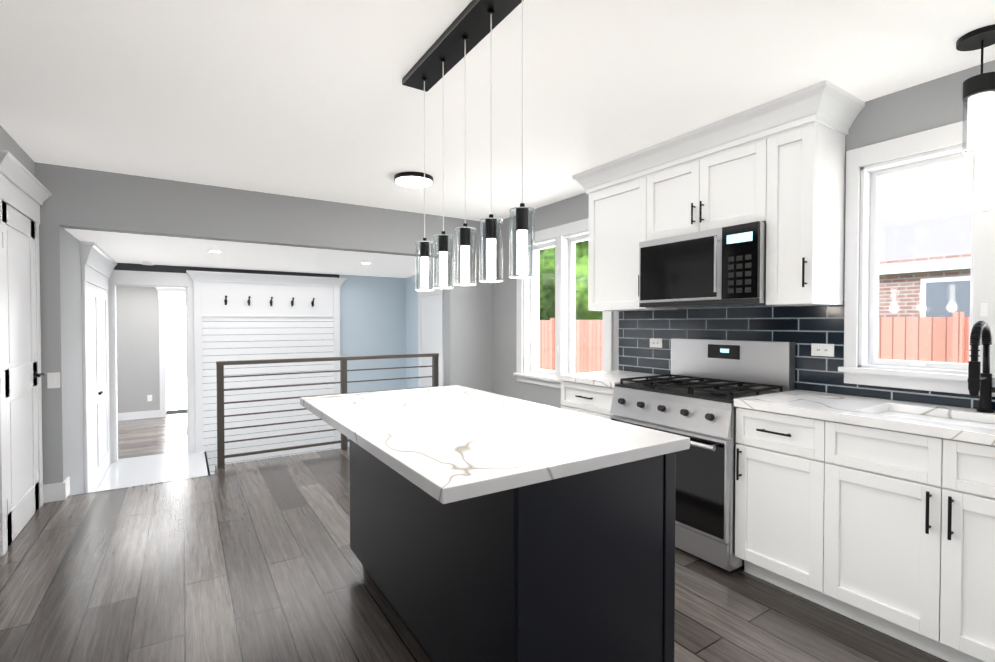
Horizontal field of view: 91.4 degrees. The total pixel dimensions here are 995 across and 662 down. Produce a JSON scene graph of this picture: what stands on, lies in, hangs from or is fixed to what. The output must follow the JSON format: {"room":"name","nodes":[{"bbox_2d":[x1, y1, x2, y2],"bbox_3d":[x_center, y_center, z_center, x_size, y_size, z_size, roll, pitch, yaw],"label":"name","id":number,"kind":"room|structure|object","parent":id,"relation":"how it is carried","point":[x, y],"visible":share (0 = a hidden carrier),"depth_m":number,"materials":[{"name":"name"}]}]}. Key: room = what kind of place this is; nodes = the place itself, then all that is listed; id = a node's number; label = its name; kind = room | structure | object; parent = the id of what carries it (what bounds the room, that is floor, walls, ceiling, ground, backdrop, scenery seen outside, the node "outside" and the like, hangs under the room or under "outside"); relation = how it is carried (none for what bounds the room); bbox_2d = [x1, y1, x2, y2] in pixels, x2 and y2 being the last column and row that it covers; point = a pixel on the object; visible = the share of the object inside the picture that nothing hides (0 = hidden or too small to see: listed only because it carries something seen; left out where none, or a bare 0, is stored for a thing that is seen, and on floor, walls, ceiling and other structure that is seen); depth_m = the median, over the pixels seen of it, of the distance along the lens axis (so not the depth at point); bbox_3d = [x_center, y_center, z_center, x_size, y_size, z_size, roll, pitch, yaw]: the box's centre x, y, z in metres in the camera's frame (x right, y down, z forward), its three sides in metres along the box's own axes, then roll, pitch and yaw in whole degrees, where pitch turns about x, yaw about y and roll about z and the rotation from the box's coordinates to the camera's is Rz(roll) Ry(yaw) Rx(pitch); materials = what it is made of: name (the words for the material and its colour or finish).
{"room":"kitchen","nodes":[
{"label":"kitchen","id":0,"kind":"room"},
{"bbox_2d":[0,125,34,197],"bbox_3d":[-1.511,0.069,0.500,0.200,2.490,7.420,-1,1,-33],"label":"wall","id":1,"kind":"structure","parent":0,"point":[15,149],"depth_m":3.12,"materials":[{"name":"grey paint"}]},
{"bbox_2d":[0,150,51,556],"bbox_3d":[-3.039,0.133,3.134,0.090,2.275,1.080,-1,1,-33],"label":"door","id":2,"kind":"structure","parent":1,"relation":"in","point":[21,475],"depth_m":3.07,"materials":[{"name":"white wood"}]},
{"bbox_2d":[64,229,105,495],"bbox_3d":[-4.082,0.429,4.727,0.210,2.470,2.460,-1,1,-33],"label":"wall","id":3,"kind":"structure","parent":0,"point":[72,259],"depth_m":4.04,"materials":[{"name":"grey paint"}]},
{"bbox_2d":[79,241,194,492],"bbox_3d":[-3.845,0.390,5.362,0.898,2.406,1.939,-1,1,-33],"label":"door frame","id":4,"kind":"structure","parent":3,"relation":"attached to","point":[99,343],"depth_m":5.56,"materials":[{"name":"white wood"}]},
{"bbox_2d":[116,286,186,412],"bbox_3d":[-6.210,0.334,8.650,3.300,2.410,0.200,-1,1,-33],"label":"wall","id":5,"kind":"structure","parent":0,"point":[137,326],"depth_m":8.55,"materials":[{"name":"grey paint"}]},
{"bbox_2d":[118,410,159,420],"bbox_3d":[-6.685,1.481,8.233,1.570,0.130,0.015,-1,1,-33],"label":"baseboard","id":6,"kind":"structure","parent":5,"relation":"attached to","point":[154,413],"depth_m":8.49,"materials":[{"name":"white wood"}]},
{"bbox_2d":[118,413,186,458],"bbox_3d":[-5.400,1.590,7.419,3.300,0.060,3.180,-1,1,-33],"label":"floor","id":7,"kind":"structure","parent":0,"point":[151,436],"depth_m":7.19,"materials":[{"name":"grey wood"}]},
{"bbox_2d":[64,228,439,277],"bbox_3d":[-3.812,-0.867,6.858,5.400,0.050,5.780,-1,1,-33],"label":"ceiling","id":8,"kind":"structure","parent":0,"point":[140,248],"depth_m":5.31,"materials":[{"name":"white paint"}]},
{"bbox_2d":[142,261,153,264],"bbox_3d":[-4.166,-0.806,5.785,0.119,0.034,0.119,-1,1,-39],"label":"recessed light","id":9,"kind":"object","parent":8,"relation":"in","point":[152,263],"depth_m":5.74,"materials":[{"name":"white"}]},
{"bbox_2d":[113,263,403,446],"bbox_3d":[-3.115,1.383,6.922,4.200,4.450,0.132,-1,1,-33],"label":"wall","id":10,"kind":"structure","parent":0,"point":[378,315],"depth_m":7.54,"materials":[{"name":"blue"}]},
{"bbox_2d":[186,270,346,474],"bbox_3d":[-3.123,1.367,6.758,2.006,4.288,0.157,-1,1,-33],"label":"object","id":11,"kind":"structure","parent":10,"relation":"attached to","point":[244,316],"depth_m":6.70,"materials":[{"name":"white wood"}]},
{"bbox_2d":[35,162,491,484],"bbox_3d":[-1.752,0.000,4.673,3.930,2.490,0.150,-1,1,-33],"label":"wall","id":12,"kind":"structure","parent":0,"point":[87,199],"depth_m":4.16,"materials":[{"name":"grey paint"}]},
{"bbox_2d":[47,372,59,387],"bbox_3d":[-3.285,0.365,3.591,0.070,0.115,0.010,-1,1,-33],"label":"switch plate","id":13,"kind":"object","parent":12,"relation":"attached to","point":[53,380],"visible":1,"depth_m":3.59,"materials":[{"name":"white plastic"}]},
{"bbox_2d":[0,447,947,661],"bbox_3d":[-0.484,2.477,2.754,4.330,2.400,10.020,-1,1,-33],"label":"floor","id":14,"kind":"structure","parent":0,"point":[253,561],"depth_m":2.41,"materials":[{"name":"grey wood"}]},
{"bbox_2d":[216,353,438,467],"bbox_3d":[-1.632,0.754,5.043,2.230,0.970,0.068,-1,1,-33],"label":"railing","id":15,"kind":"object","parent":14,"relation":"on","point":[222,456],"visible":0.77,"depth_m":4.76,"materials":[{"name":"brown metal"}]},
{"bbox_2d":[349,441,675,661],"bbox_3d":[-0.093,0.842,2.151,0.672,0.889,1.570,-1,1,-33],"label":"kitchen island","id":16,"kind":"object","parent":14,"relation":"on","point":[485,526],"depth_m":1.53,"materials":[{"name":"black wood"}]},
{"bbox_2d":[300,385,689,504],"bbox_3d":[-0.191,0.377,2.110,0.940,0.039,1.680,-1,1,-33],"label":"island countertop","id":17,"kind":"structure","parent":16,"relation":"on","point":[455,443],"depth_m":1.66,"materials":[{"name":"white stone"}]},
{"bbox_2d":[559,370,668,419],"bbox_3d":[0.882,0.797,3.617,0.662,0.930,0.568,-1,1,-33],"label":"base cabinet","id":18,"kind":"object","parent":14,"relation":"on","point":[590,393],"visible":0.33,"depth_m":3.49,"materials":[{"name":"white wood"}]},
{"bbox_2d":[610,338,794,572],"bbox_3d":[1.218,0.668,3.003,0.746,1.210,0.816,-1,1,-33],"label":"range","id":19,"kind":"object","parent":14,"relation":"on","point":[699,389],"visible":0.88,"depth_m":2.75,"materials":[{"name":"silver metal"}]},
{"bbox_2d":[735,406,805,596],"bbox_3d":[1.629,0.836,2.496,0.627,0.890,0.478,-1,1,-33],"label":"base cabinet","id":20,"kind":"object","parent":14,"relation":"on","point":[770,457],"depth_m":2.39,"materials":[{"name":"white wood"}]},
{"bbox_2d":[802,410,994,661],"bbox_3d":[1.943,0.844,2.011,0.627,0.890,0.919,-1,1,-33],"label":"base cabinet","id":21,"kind":"object","parent":14,"relation":"on","point":[878,514],"depth_m":1.95,"materials":[{"name":"white wood"}]},
{"bbox_2d":[734,390,994,445],"bbox_3d":[2.118,0.383,1.715,0.645,0.039,2.308,-1,1,-33],"label":"countertop","id":22,"kind":"structure","parent":21,"relation":"on","point":[852,410],"depth_m":2.20,"materials":[{"name":"white stone"}]},
{"bbox_2d":[967,321,994,412],"bbox_3d":[2.090,0.156,2.068,0.218,0.401,0.099,-1,1,-33],"label":"faucet","id":23,"kind":"object","parent":22,"relation":"on","point":[977,380],"visible":1,"depth_m":2.09,"materials":[{"name":"black metal"}]},
{"bbox_2d":[0,0,994,221],"bbox_3d":[0.223,-1.220,1.601,4.330,0.050,7.420,-1,1,-33],"label":"ceiling","id":24,"kind":"structure","parent":0,"point":[314,99],"depth_m":2.34,"materials":[{"name":"white paint"}]},
{"bbox_2d":[394,171,432,187],"bbox_3d":[-0.671,-1.211,3.893,0.310,0.042,0.310,-1,1,-33],"label":"flush ceiling light","id":25,"kind":"object","parent":24,"relation":"attached to","point":[411,179],"visible":1,"depth_m":3.83,"materials":[{"name":"white glass"}]},
{"bbox_2d":[402,0,534,290],"bbox_3d":[-0.129,-0.692,1.942,0.130,1.014,1.000,-1,1,-33],"label":"pendant chandelier","id":26,"kind":"object","parent":24,"relation":"hanging from","point":[470,27],"visible":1,"depth_m":1.93,"materials":[{"name":"black metal"}]},
{"bbox_2d":[956,24,994,153],"bbox_3d":[1.968,-0.970,1.972,0.156,0.460,0.156,-1,1,-33],"label":"light","id":27,"kind":"object","parent":24,"relation":"hanging from","point":[978,97],"visible":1,"depth_m":1.95,"materials":[{"name":"white glass"}]},
{"bbox_2d":[404,60,994,408],"bbox_3d":[1.288,1.214,3.796,0.200,4.890,9.880,-1,1,-33],"label":"wall","id":28,"kind":"structure","parent":0,"point":[933,104],"depth_m":4.48,"materials":[{"name":"grey paint"}]},
{"bbox_2d":[411,270,443,386],"bbox_3d":[-1.012,0.332,7.058,0.100,2.346,0.990,-1,1,-33],"label":"door frame","id":29,"kind":"structure","parent":28,"relation":"attached to","point":[430,308],"depth_m":7.07,"materials":[{"name":"white wood"}]},
{"bbox_2d":[513,218,612,388],"bbox_3d":[0.658,-0.228,4.699,0.250,1.555,1.410,-1,1,-33],"label":"window","id":30,"kind":"structure","parent":28,"relation":"in","point":[562,242],"depth_m":4.66,"materials":[{"name":"white wood"}]},
{"bbox_2d":[585,152,677,310],"bbox_3d":[1.016,-0.693,3.677,0.347,1.068,0.570,-1,1,-33],"label":"upper cabinet","id":31,"kind":"object","parent":28,"relation":"attached to","point":[616,191],"depth_m":3.58,"materials":[{"name":"white wood"}]},
{"bbox_2d":[650,338,661,347],"bbox_3d":[1.209,0.091,3.702,0.008,0.070,0.114,-1,1,-33],"label":"electrical outlet plate","id":32,"kind":"object","parent":28,"relation":"attached to","point":[654,342],"depth_m":3.70,"materials":[{"name":"white plastic"}]},
{"bbox_2d":[641,108,760,241],"bbox_3d":[1.393,-0.911,3.090,0.347,0.613,0.820,-1,1,-33],"label":"upper cabinet","id":33,"kind":"object","parent":28,"relation":"attached to","point":[710,178],"depth_m":2.95,"materials":[{"name":"white wood"}]},
{"bbox_2d":[639,221,767,307],"bbox_3d":[1.345,-0.380,3.068,0.460,0.442,0.814,-1,1,-33],"label":"over-the-range microwave","id":34,"kind":"object","parent":33,"relation":"attached to","point":[722,267],"visible":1,"depth_m":2.88,"materials":[{"name":"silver metal"}]},
{"bbox_2d":[761,88,848,305],"bbox_3d":[1.681,-0.676,2.649,0.347,1.068,0.240,-1,1,-33],"label":"upper cabinet","id":35,"kind":"object","parent":28,"relation":"attached to","point":[777,166],"depth_m":2.55,"materials":[{"name":"white wood"}]},
{"bbox_2d":[619,301,994,409],"bbox_3d":[2.012,0.096,2.471,0.003,0.509,3.700,-1,1,-33],"label":"backsplash","id":36,"kind":"structure","parent":28,"relation":"attached to","point":[803,328],"depth_m":2.97,"materials":[{"name":"tile"}]},
{"bbox_2d":[811,343,833,356],"bbox_3d":[1.834,0.107,2.737,0.008,0.070,0.114,-1,1,-33],"label":"electrical outlet plate","id":37,"kind":"object","parent":28,"relation":"attached to","point":[822,349],"depth_m":2.74,"materials":[{"name":"white plastic"}]},
{"bbox_2d":[838,121,994,396],"bbox_3d":[2.261,-0.337,2.220,0.250,1.255,1.130,-1,1,-33],"label":"window","id":38,"kind":"structure","parent":28,"relation":"in","point":[864,364],"depth_m":2.46,"materials":[{"name":"white wood"}]},
{"label":"outside","id":39,"kind":"structure","parent":0,"visible":0},
{"bbox_3d":[13.109,2.129,13.201,29.750,0.050,36.000,-1,1,-33],"label":"ground","id":40,"kind":"structure","parent":39,"visible":0},
{"bbox_2d":[539,240,602,319],"bbox_3d":[4.017,-2.684,20.084,9.764,9.549,11.884,-1,1,-33],"label":"trees","id":41,"kind":"object","parent":40,"relation":"on","point":[581,258],"depth_m":16.20,"materials":[{"name":"green plant"}]},
{"bbox_2d":[539,312,969,372],"bbox_3d":[4.744,0.963,7.821,0.140,2.460,28.090,-1,1,-33],"label":"fence","id":42,"kind":"object","parent":40,"relation":"on","point":[950,343],"depth_m":6.64,"materials":[{"name":"brown wood"}]},
{"bbox_2d":[879,197,971,316],"bbox_3d":[13.018,-0.471,8.632,8.320,5.300,16.800,-1,1,-33],"label":"house","id":43,"kind":"structure","parent":40,"relation":"on","point":[945,259],"depth_m":9.42,"materials":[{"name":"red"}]}
]}

